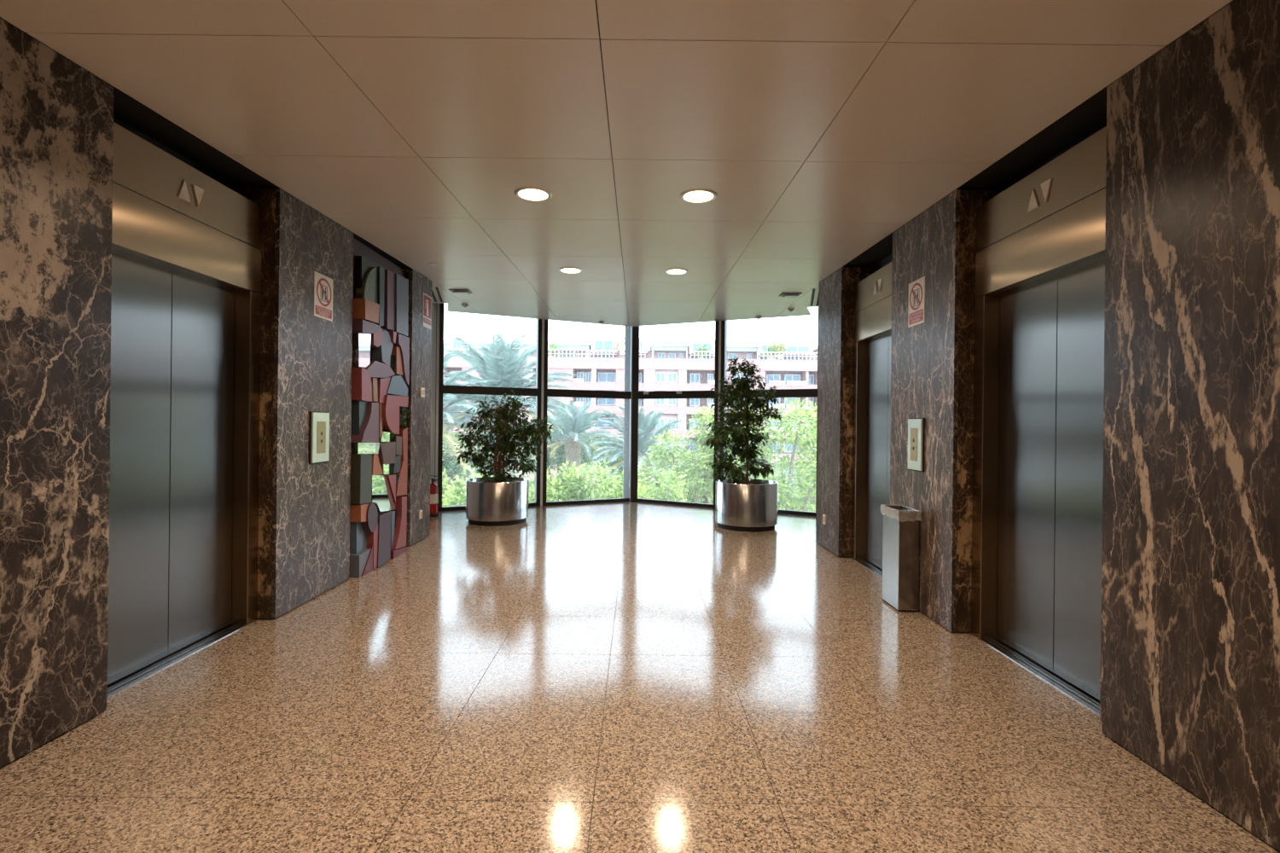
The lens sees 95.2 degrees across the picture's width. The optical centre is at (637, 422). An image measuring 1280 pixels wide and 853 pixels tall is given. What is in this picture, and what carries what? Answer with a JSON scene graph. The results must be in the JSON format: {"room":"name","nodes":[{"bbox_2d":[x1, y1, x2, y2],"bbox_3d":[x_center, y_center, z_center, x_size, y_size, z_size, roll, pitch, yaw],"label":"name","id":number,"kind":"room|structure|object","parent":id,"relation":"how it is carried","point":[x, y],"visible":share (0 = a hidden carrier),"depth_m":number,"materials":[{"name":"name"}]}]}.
{"room":"elevator lobby","nodes":[
{"label":"elevator lobby","id":0,"kind":"room"},
{"bbox_2d":[0,17,432,767],"bbox_3d":[-2.935,-0.484,1.950,0.720,3.800,10.700,1,0,0],"label":"wall","id":1,"kind":"structure","parent":0,"point":[57,119],"depth_m":2.71,"materials":[{"name":"brown stone"}]},
{"bbox_2d":[106,122,261,698],"bbox_3d":[-2.783,-0.065,3.525,0.164,2.965,1.330,1,0,0],"label":"door","id":2,"kind":"structure","parent":1,"relation":"in","point":[186,308],"depth_m":3.55,"materials":[{"name":"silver metal"}]},
{"bbox_2d":[177,179,190,202],"bbox_3d":[-2.690,-1.382,3.470,0.008,0.120,0.090,1,0,0],"label":"lamp","id":3,"kind":"object","parent":2,"relation":"attached to","point":[183,185],"depth_m":3.46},
{"bbox_2d":[192,184,203,206],"bbox_3d":[-2.690,-1.382,3.580,0.008,0.120,0.090,1,0,0],"label":"lamp","id":4,"kind":"object","parent":2,"relation":"attached to","point":[197,189],"depth_m":3.58,"materials":[{"name":"white plastic"}]},
{"bbox_2d":[308,411,329,464],"bbox_3d":[-2.565,0.122,4.725,0.033,0.416,0.261,1,0,0],"label":"panel","id":5,"kind":"object","parent":1,"relation":"attached to","point":[318,421],"visible":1,"depth_m":4.69,"materials":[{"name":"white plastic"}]},
{"bbox_2d":[314,271,333,321],"bbox_3d":[-2.566,-1.025,4.785,0.005,0.355,0.285,1,0,0],"label":"safety sign","id":6,"kind":"object","parent":1,"relation":"attached to","point":[322,284],"visible":1,"depth_m":4.77,"materials":[{"name":"white plastic"}]},
{"bbox_2d":[349,238,409,577],"bbox_3d":[-2.604,-0.137,5.965,0.210,3.167,1.380,1,0,0],"label":"artwork","id":7,"kind":"object","parent":1,"relation":"attached to","point":[381,345],"visible":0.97,"depth_m":5.75,"materials":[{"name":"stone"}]},
{"bbox_2d":[351,333,370,367],"bbox_3d":[-2.590,-0.670,5.433,0.119,0.327,0.212,1,0,0],"label":"mirror","id":8,"kind":"object","parent":7,"relation":"on","point":[361,342],"depth_m":5.37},
{"bbox_2d":[350,442,379,453],"bbox_3d":[-2.595,0.247,5.540,0.129,0.122,0.413,1,0,0],"label":"mirror","id":9,"kind":"object","parent":7,"relation":"on","point":[356,448],"depth_m":5.46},
{"bbox_2d":[371,475,391,511],"bbox_3d":[-2.600,0.708,5.828,0.128,0.398,0.407,1,0,0],"label":"mirror","id":10,"kind":"object","parent":7,"relation":"on","point":[381,485],"depth_m":5.82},
{"bbox_2d":[380,464,394,474],"bbox_3d":[-2.601,0.480,5.991,0.120,0.122,0.247,1,0,0],"label":"mirror","id":11,"kind":"object","parent":7,"relation":"on","point":[386,468],"depth_m":5.97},
{"bbox_2d":[378,431,395,442],"bbox_3d":[-2.596,0.149,5.965,0.124,0.110,0.324,1,0,0],"label":"mirror","id":12,"kind":"object","parent":7,"relation":"on","point":[383,436],"depth_m":5.94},
{"bbox_2d":[389,354,395,372],"bbox_3d":[-2.592,-0.604,6.072,0.115,0.191,0.133,1,0,0],"label":"mirror","id":13,"kind":"object","parent":7,"relation":"on","point":[392,358],"depth_m":6.07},
{"bbox_2d":[395,474,399,483],"bbox_3d":[-2.607,0.603,6.232,0.112,0.104,0.078,1,0,0],"label":"mirror","id":14,"kind":"object","parent":7,"relation":"attached to","point":[397,475],"depth_m":6.22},
{"bbox_2d":[399,406,407,428],"bbox_3d":[-2.597,-0.055,6.363,0.116,0.240,0.169,1,0,0],"label":"mirror","id":15,"kind":"object","parent":7,"relation":"on","point":[403,410],"depth_m":6.35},
{"bbox_2d":[418,510,422,518],"bbox_3d":[-2.580,1.098,6.963,0.024,0.100,0.070,1,0,0],"label":"wall socket","id":16,"kind":"object","parent":1,"relation":"attached to","point":[420,511],"visible":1,"depth_m":6.94,"materials":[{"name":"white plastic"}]},
{"bbox_2d":[419,387,424,397],"bbox_3d":[-2.564,-0.356,6.975,0.024,0.110,0.110,1,0,0],"label":"button","id":17,"kind":"object","parent":1,"relation":"attached to","point":[421,390],"visible":1,"depth_m":6.94,"materials":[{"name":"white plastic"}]},
{"bbox_2d":[422,292,431,329],"bbox_3d":[-2.563,-1.350,7.130,0.005,0.400,0.280,1,0,0],"label":"sign","id":18,"kind":"object","parent":1,"relation":"attached to","point":[427,317],"visible":1,"depth_m":7.12,"materials":[{"name":"red plastic"}]},
{"bbox_2d":[430,302,436,483],"bbox_3d":[-3.245,-0.488,8.300,0.100,3.800,2.000,1,0,0],"label":"wall","id":19,"kind":"structure","parent":0,"point":[433,305],"depth_m":9.15,"materials":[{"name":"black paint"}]},
{"bbox_2d":[434,302,444,511],"bbox_3d":[-3.195,-0.477,9.320,0.176,3.780,0.120,1,0,-25],"label":"trim","id":20,"kind":"structure","parent":19,"relation":"attached to","point":[440,307],"depth_m":9.28,"materials":[{"name":"black metal"}]},
{"bbox_2d":[442,385,537,511],"bbox_3d":[-2.420,-0.479,9.678,1.627,3.800,0.090,1,0,-25],"label":"window","id":21,"kind":"structure","parent":19,"relation":"in","point":[447,389],"depth_m":9.59,"materials":[{"name":"black metal"}]},
{"bbox_2d":[0,0,1233,326],"bbox_3d":[-0.128,-2.023,4.275,7.500,1.160,15.550,1,0,0],"label":"ceiling","id":22,"kind":"structure","parent":0,"point":[819,130],"depth_m":3.08,"materials":[{"name":"paint"}]},
{"bbox_2d":[429,262,444,267],"bbox_3d":[-2.209,-1.735,6.438,0.164,0.008,0.164,1,0,0],"label":"recessed light","id":23,"kind":"object","parent":22,"relation":"in","point":[436,264],"visible":1,"depth_m":6.44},
{"bbox_2d":[432,286,444,302],"bbox_3d":[-2.786,-1.765,8.101,0.142,0.005,1.034,1,0,-15],"label":"ceiling vent","id":24,"kind":"object","parent":22,"relation":"in","point":[436,288],"visible":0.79,"depth_m":8.14,"materials":[{"name":"grey metal"}]},
{"bbox_2d":[448,289,472,294],"bbox_3d":[-2.367,-1.744,7.833,0.260,0.035,0.200,1,0,0],"label":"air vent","id":25,"kind":"object","parent":22,"relation":"in","point":[454,291],"visible":1,"depth_m":7.77,"materials":[{"name":"grey plastic"}]},
{"bbox_2d":[513,186,552,202],"bbox_3d":[-0.757,-1.656,4.250,0.274,0.012,0.274,1,0,0],"label":"recessed light","id":26,"kind":"object","parent":22,"relation":"in","point":[529,194],"visible":1,"depth_m":4.25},
{"bbox_2d":[558,267,582,273],"bbox_3d":[-0.756,-1.722,6.630,0.274,0.012,0.274,1,0,0],"label":"recessed light","id":27,"kind":"object","parent":22,"relation":"in","point":[565,270],"visible":1,"depth_m":6.62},
{"bbox_2d":[664,267,688,274],"bbox_3d":[0.444,-1.709,6.630,0.274,0.012,0.274,1,0,0],"label":"recessed light","id":28,"kind":"object","parent":22,"relation":"in","point":[671,271],"visible":1,"depth_m":6.64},
{"bbox_2d":[679,188,717,203],"bbox_3d":[0.443,-1.643,4.250,0.274,0.012,0.274,1,0,0],"label":"recessed light","id":29,"kind":"object","parent":22,"relation":"in","point":[695,195],"visible":1,"depth_m":4.25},
{"bbox_2d":[779,292,802,297],"bbox_3d":[2.043,-1.696,7.821,0.260,0.035,0.200,1,0,0],"label":"ceiling vent","id":30,"kind":"object","parent":22,"relation":"in","point":[782,294],"visible":1,"depth_m":7.76,"materials":[{"name":"grey plastic"}]},
{"bbox_2d":[809,288,819,306],"bbox_3d":[2.443,-1.707,8.010,0.116,0.005,1.138,1,0,15],"label":"ceiling vent","id":31,"kind":"object","parent":22,"relation":"in","point":[813,289],"visible":0.91,"depth_m":8.03,"materials":[{"name":"grey metal"}]},
{"bbox_2d":[0,500,1279,852],"bbox_3d":[-0.168,1.596,3.750,6.500,0.300,14.500,1,0,0],"label":"floor","id":32,"kind":"structure","parent":0,"point":[630,677],"depth_m":2.75,"materials":[{"name":"stone"}]},
{"bbox_2d":[430,475,440,517],"bbox_3d":[-3.070,1.107,8.780,0.163,0.615,0.163,1,0,-45],"label":"fire extinguisher","id":33,"kind":"object","parent":32,"relation":"on","point":[434,499],"visible":0.79,"depth_m":8.73,"materials":[{"name":"metal"}]},
{"bbox_2d":[465,477,529,526],"bbox_3d":[-2.013,1.126,8.420,0.880,0.600,0.880,1,0,0],"label":"planter","id":34,"kind":"object","parent":32,"relation":"on","point":[489,503],"visible":0.93,"depth_m":8.05,"materials":[{"name":"metal"}]},
{"bbox_2d":[452,389,552,482],"bbox_3d":[-1.959,0.241,8.468,1.385,1.423,1.060,1,0,20],"label":"ficus tree","id":35,"kind":"object","parent":34,"relation":"in","point":[506,444],"visible":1,"depth_m":8.36,"materials":[{"name":"green plant"}]},
{"bbox_2d":[534,319,548,506],"bbox_3d":[-1.645,-0.460,10.035,0.176,3.780,0.120,1,0,-25],"label":"trim","id":36,"kind":"structure","parent":32,"relation":"on","point":[542,324],"depth_m":9.98,"materials":[{"name":"black metal"}]},
{"bbox_2d":[546,326,631,506],"bbox_3d":[-0.870,-0.462,10.393,1.627,3.800,0.090,1,0,-25],"label":"window","id":37,"kind":"structure","parent":32,"relation":"on","point":[551,392],"depth_m":10.36,"materials":[{"name":"black metal"}]},
{"bbox_2d":[622,325,639,501],"bbox_3d":[-0.113,-0.443,10.815,0.265,3.780,0.310,1,0,0],"label":"trim","id":38,"kind":"structure","parent":32,"relation":"on","point":[631,342],"depth_m":10.85,"materials":[{"name":"grey metal"}]},
{"bbox_2d":[636,390,714,507],"bbox_3d":[0.656,-0.445,10.350,1.622,3.800,0.107,1,0,27],"label":"window","id":39,"kind":"structure","parent":32,"relation":"on","point":[675,394],"depth_m":10.30,"materials":[{"name":"black metal"}]},
{"bbox_2d":[713,320,727,508],"bbox_3d":[1.415,-0.426,9.965,0.176,3.780,0.120,1,0,27],"label":"trim","id":40,"kind":"structure","parent":32,"relation":"on","point":[720,372],"depth_m":9.92,"materials":[{"name":"black metal"}]},
{"bbox_2d":[715,478,778,532],"bbox_3d":[1.528,1.147,8.200,0.860,0.635,0.860,1,0,0],"label":"planter","id":41,"kind":"object","parent":32,"relation":"on","point":[753,507],"visible":0.91,"depth_m":7.84,"materials":[{"name":"metal"}]},
{"bbox_2d":[704,356,785,484],"bbox_3d":[1.454,0.008,8.196,1.013,1.879,0.853,1,0,-41],"label":"ficus tree","id":42,"kind":"object","parent":41,"relation":"on","point":[741,438],"visible":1,"depth_m":8.14,"materials":[{"name":"green plant"}]},
{"bbox_2d":[724,389,817,516],"bbox_3d":[2.170,-0.428,9.572,1.622,3.800,0.090,1,0,27],"label":"window","id":43,"kind":"structure","parent":32,"relation":"on","point":[780,392],"depth_m":9.34,"materials":[{"name":"black metal"}]},
{"bbox_2d":[815,307,819,517],"bbox_3d":[2.925,-0.410,9.180,0.176,3.780,0.120,1,0,27],"label":"trim","id":44,"kind":"structure","parent":32,"relation":"on","point":[818,307],"depth_m":9.16,"materials":[{"name":"metal"}]},
{"bbox_2d":[882,505,920,612],"bbox_3d":[2.098,1.075,4.670,0.192,0.792,0.334,1,0,0],"label":"waste bin","id":45,"kind":"object","parent":32,"relation":"on","point":[900,538],"visible":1,"depth_m":4.52,"materials":[{"name":"metal"}]},
{"bbox_2d":[816,0,1279,851],"bbox_3d":[2.580,-0.424,1.870,0.750,3.800,10.540,1,0,0],"label":"wall","id":46,"kind":"structure","parent":0,"point":[1190,620],"depth_m":2.42,"materials":[{"name":"stone"}]},
{"bbox_2d":[822,514,826,524],"bbox_3d":[2.176,1.133,6.811,0.024,0.110,0.070,1,0,0],"label":"wall socket","id":47,"kind":"object","parent":46,"relation":"attached to","point":[823,515],"visible":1,"depth_m":6.79,"materials":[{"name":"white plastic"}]},
{"bbox_2d":[850,261,892,577],"bbox_3d":[2.413,-0.008,5.715,0.164,2.965,1.270,1,0,0],"label":"door","id":48,"kind":"structure","parent":46,"relation":"in","point":[872,318],"depth_m":6.04,"materials":[{"name":"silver metal"}]},
{"bbox_2d":[872,281,878,295],"bbox_3d":[2.350,-1.326,5.770,0.008,0.120,0.090,1,0,0],"label":"lamp","id":49,"kind":"object","parent":48,"relation":"attached to","point":[875,283],"depth_m":5.77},
{"bbox_2d":[878,278,882,291],"bbox_3d":[2.350,-1.326,5.660,0.008,0.120,0.090,1,0,0],"label":"lamp","id":50,"kind":"object","parent":48,"relation":"attached to","point":[880,280],"depth_m":5.65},
{"bbox_2d":[907,418,925,472],"bbox_3d":[2.182,0.174,4.590,0.033,0.416,0.236,1,0,0],"label":"panel","id":51,"kind":"object","parent":46,"relation":"attached to","point":[916,426],"visible":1,"depth_m":4.55,"materials":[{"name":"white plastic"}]},
{"bbox_2d":[907,276,925,327],"bbox_3d":[2.208,-0.948,4.630,0.005,0.355,0.265,1,0,0],"label":"safety sign","id":52,"kind":"object","parent":46,"relation":"attached to","point":[916,288],"visible":1,"depth_m":4.62,"materials":[{"name":"beige plastic"}]},
{"bbox_2d":[971,125,1106,715],"bbox_3d":[2.413,-0.008,3.415,0.164,2.965,1.310,1,0,0],"label":"door","id":53,"kind":"structure","parent":46,"relation":"in","point":[1038,348],"depth_m":3.48,"materials":[{"name":"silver metal"}]},
{"bbox_2d":[1027,188,1039,211],"bbox_3d":[2.350,-1.326,3.470,0.008,0.120,0.090,1,0,0],"label":"lamp","id":54,"kind":"object","parent":53,"relation":"attached to","point":[1032,194],"depth_m":3.47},
{"bbox_2d":[1040,178,1052,202],"bbox_3d":[2.350,-1.326,3.360,0.008,0.120,0.090,1,0,0],"label":"lamp","id":55,"kind":"object","parent":53,"relation":"attached to","point":[1045,184],"depth_m":3.36,"materials":[{"name":"white plastic"}]},
{"label":"outside","id":56,"kind":"structure","parent":0,"visible":0},
{"bbox_3d":[4.883,10.652,71.500,130.000,0.300,117.000,1,0,0],"label":"ground","id":57,"kind":"structure","parent":56,"visible":0},
{"bbox_2d":[442,466,493,506],"bbox_3d":[-5.394,5.739,15.989,3.291,9.313,2.000,1,0,30],"label":"shrub","id":58,"kind":"object","parent":57,"relation":"on","point":[456,497],"visible":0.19,"depth_m":15.57,"materials":[{"name":"green plant"}]},
{"bbox_2d":[442,348,495,470],"bbox_3d":[-8.021,3.778,22.133,5.655,13.164,5.559,1,0,0],"label":"palm tree","id":59,"kind":"object","parent":57,"relation":"on","point":[456,406],"visible":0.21,"depth_m":21.79,"materials":[{"name":"green plant"}]},
{"bbox_2d":[442,427,548,506],"bbox_3d":[-9.122,5.291,34.182,9.148,10.130,5.654,1,0,0],"label":"broad tree","id":60,"kind":"object","parent":57,"relation":"on","point":[450,466],"visible":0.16,"depth_m":33.55,"materials":[{"name":"green plant"}]},
{"bbox_2d":[442,325,576,477],"bbox_3d":[-5.823,3.126,24.936,6.330,14.517,6.640,1,0,21],"label":"palm tree","id":61,"kind":"object","parent":57,"relation":"on","point":[503,369],"visible":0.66,"depth_m":24.45,"materials":[{"name":"green plant"}]},
{"bbox_2d":[521,468,562,502],"bbox_3d":[-3.467,5.841,17.019,3.105,9.152,1.662,1,0,-29],"label":"shrub","id":62,"kind":"object","parent":57,"relation":"on","point":[549,478],"visible":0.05,"depth_m":17.25,"materials":[{"name":"green plant"}]},
{"bbox_2d":[511,413,601,498],"bbox_3d":[-4.676,4.798,32.645,5.688,11.210,4.146,1,0,0],"label":"broad tree","id":63,"kind":"object","parent":57,"relation":"on","point":[560,452],"visible":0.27,"depth_m":32.29,"materials":[{"name":"green plant"}]},
{"bbox_2d":[530,399,616,487],"bbox_3d":[-3.213,4.623,28.947,4.437,11.579,4.472,1,0,0],"label":"palm tree","id":64,"kind":"object","parent":57,"relation":"on","point":[573,445],"visible":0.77,"depth_m":28.65,"materials":[{"name":"green plant"}]},
{"bbox_2d":[530,458,622,502],"bbox_3d":[-1.780,5.721,16.587,2.791,9.430,2.090,1,0,0],"label":"shrub","id":65,"kind":"object","parent":57,"relation":"on","point":[568,489],"visible":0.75,"depth_m":16.39,"materials":[{"name":"green plant"}]},
{"bbox_2d":[546,433,623,496],"bbox_3d":[-2.438,5.442,35.550,6.538,9.974,4.634,1,0,0],"label":"broad tree","id":66,"kind":"object","parent":57,"relation":"on","point":[618,460],"visible":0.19,"depth_m":35.05,"materials":[{"name":"green plant"}]},
{"bbox_2d":[593,475,622,499],"bbox_3d":[-0.790,6.028,17.722,1.428,8.837,2.037,1,0,20],"label":"shrub","id":67,"kind":"object","parent":57,"relation":"on","point":[601,484],"visible":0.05,"depth_m":17.55,"materials":[{"name":"green plant"}]},
{"bbox_2d":[442,337,817,502],"bbox_3d":[3.617,-0.343,79.790,87.591,21.569,10.420,1,0,0],"label":"apartment building","id":68,"kind":"structure","parent":57,"relation":"on","point":[597,364],"depth_m":74.90,"materials":[{"name":"pink brick"}]},
{"bbox_2d":[547,342,559,357],"bbox_3d":[-11.236,-9.231,75.992,2.215,2.473,2.157,1,0,-34],"label":"shrub","id":69,"kind":"object","parent":68,"relation":"on","point":[551,346],"visible":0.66,"depth_m":75.95,"materials":[{"name":"green plant"}]},
{"bbox_2d":[614,337,624,354],"bbox_3d":[-1.908,-9.969,75.954,2.344,2.397,2.244,1,0,0],"label":"shrub","id":70,"kind":"object","parent":68,"relation":"on","point":[622,352],"visible":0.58,"depth_m":75.74,"materials":[{"name":"green plant"}]},
{"bbox_2d":[694,343,710,359],"bbox_3d":[8.360,-9.012,75.969,2.210,2.482,2.258,1,0,0],"label":"shrub","id":71,"kind":"object","parent":68,"relation":"on","point":[703,349],"visible":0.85,"depth_m":75.79,"materials":[{"name":"green plant"}]},
{"bbox_2d":[762,343,778,359],"bbox_3d":[17.385,-9.094,76.005,2.108,2.424,2.278,1,0,-29],"label":"shrub","id":72,"kind":"object","parent":68,"relation":"on","point":[774,345],"visible":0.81,"depth_m":75.78,"materials":[{"name":"green plant"}]},
{"bbox_2d":[771,341,789,359],"bbox_3d":[18.480,-9.415,76.089,2.189,2.398,2.408,1,0,-42],"label":"shrub","id":73,"kind":"object","parent":68,"relation":"on","point":[779,345],"visible":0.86,"depth_m":75.78,"materials":[{"name":"green plant"}]},
{"bbox_2d":[588,403,693,498],"bbox_3d":[0.250,4.794,25.053,4.694,11.314,5.093,1,0,0],"label":"palm tree","id":74,"kind":"object","parent":57,"relation":"on","point":[644,433],"visible":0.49,"depth_m":24.63,"materials":[{"name":"green plant"}]},
{"bbox_2d":[604,468,689,501],"bbox_3d":[0.180,5.880,17.096,2.614,9.154,2.312,1,0,0],"label":"shrub","id":75,"kind":"object","parent":57,"relation":"on","point":[666,494],"visible":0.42,"depth_m":16.76,"materials":[{"name":"green plant"}]},
{"bbox_2d":[637,406,759,504],"bbox_3d":[1.946,4.916,20.559,4.677,11.120,3.162,1,0,0],"label":"tree","id":76,"kind":"object","parent":57,"relation":"on","point":[701,472],"visible":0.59,"depth_m":20.63,"materials":[{"name":"green plant"}]},
{"bbox_2d":[648,438,815,511],"bbox_3d":[6.653,5.776,40.083,13.154,9.508,5.916,1,0,5],"label":"shrub","id":77,"kind":"object","parent":57,"relation":"on","point":[778,454],"visible":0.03,"depth_m":39.55,"materials":[{"name":"green plant"}]},
{"bbox_2d":[712,397,817,511],"bbox_3d":[4.815,4.830,19.104,5.317,11.356,3.336,1,0,-13],"label":"tree","id":78,"kind":"object","parent":57,"relation":"on","point":[787,494],"visible":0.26,"depth_m":18.94,"materials":[{"name":"green plant"}]},
{"bbox_2d":[774,398,816,500],"bbox_3d":[7.779,4.691,21.659,5.704,11.698,3.271,1,0,22],"label":"tree","id":79,"kind":"object","parent":57,"relation":"on","point":[807,443],"visible":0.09,"depth_m":22.52,"materials":[{"name":"green plant"}]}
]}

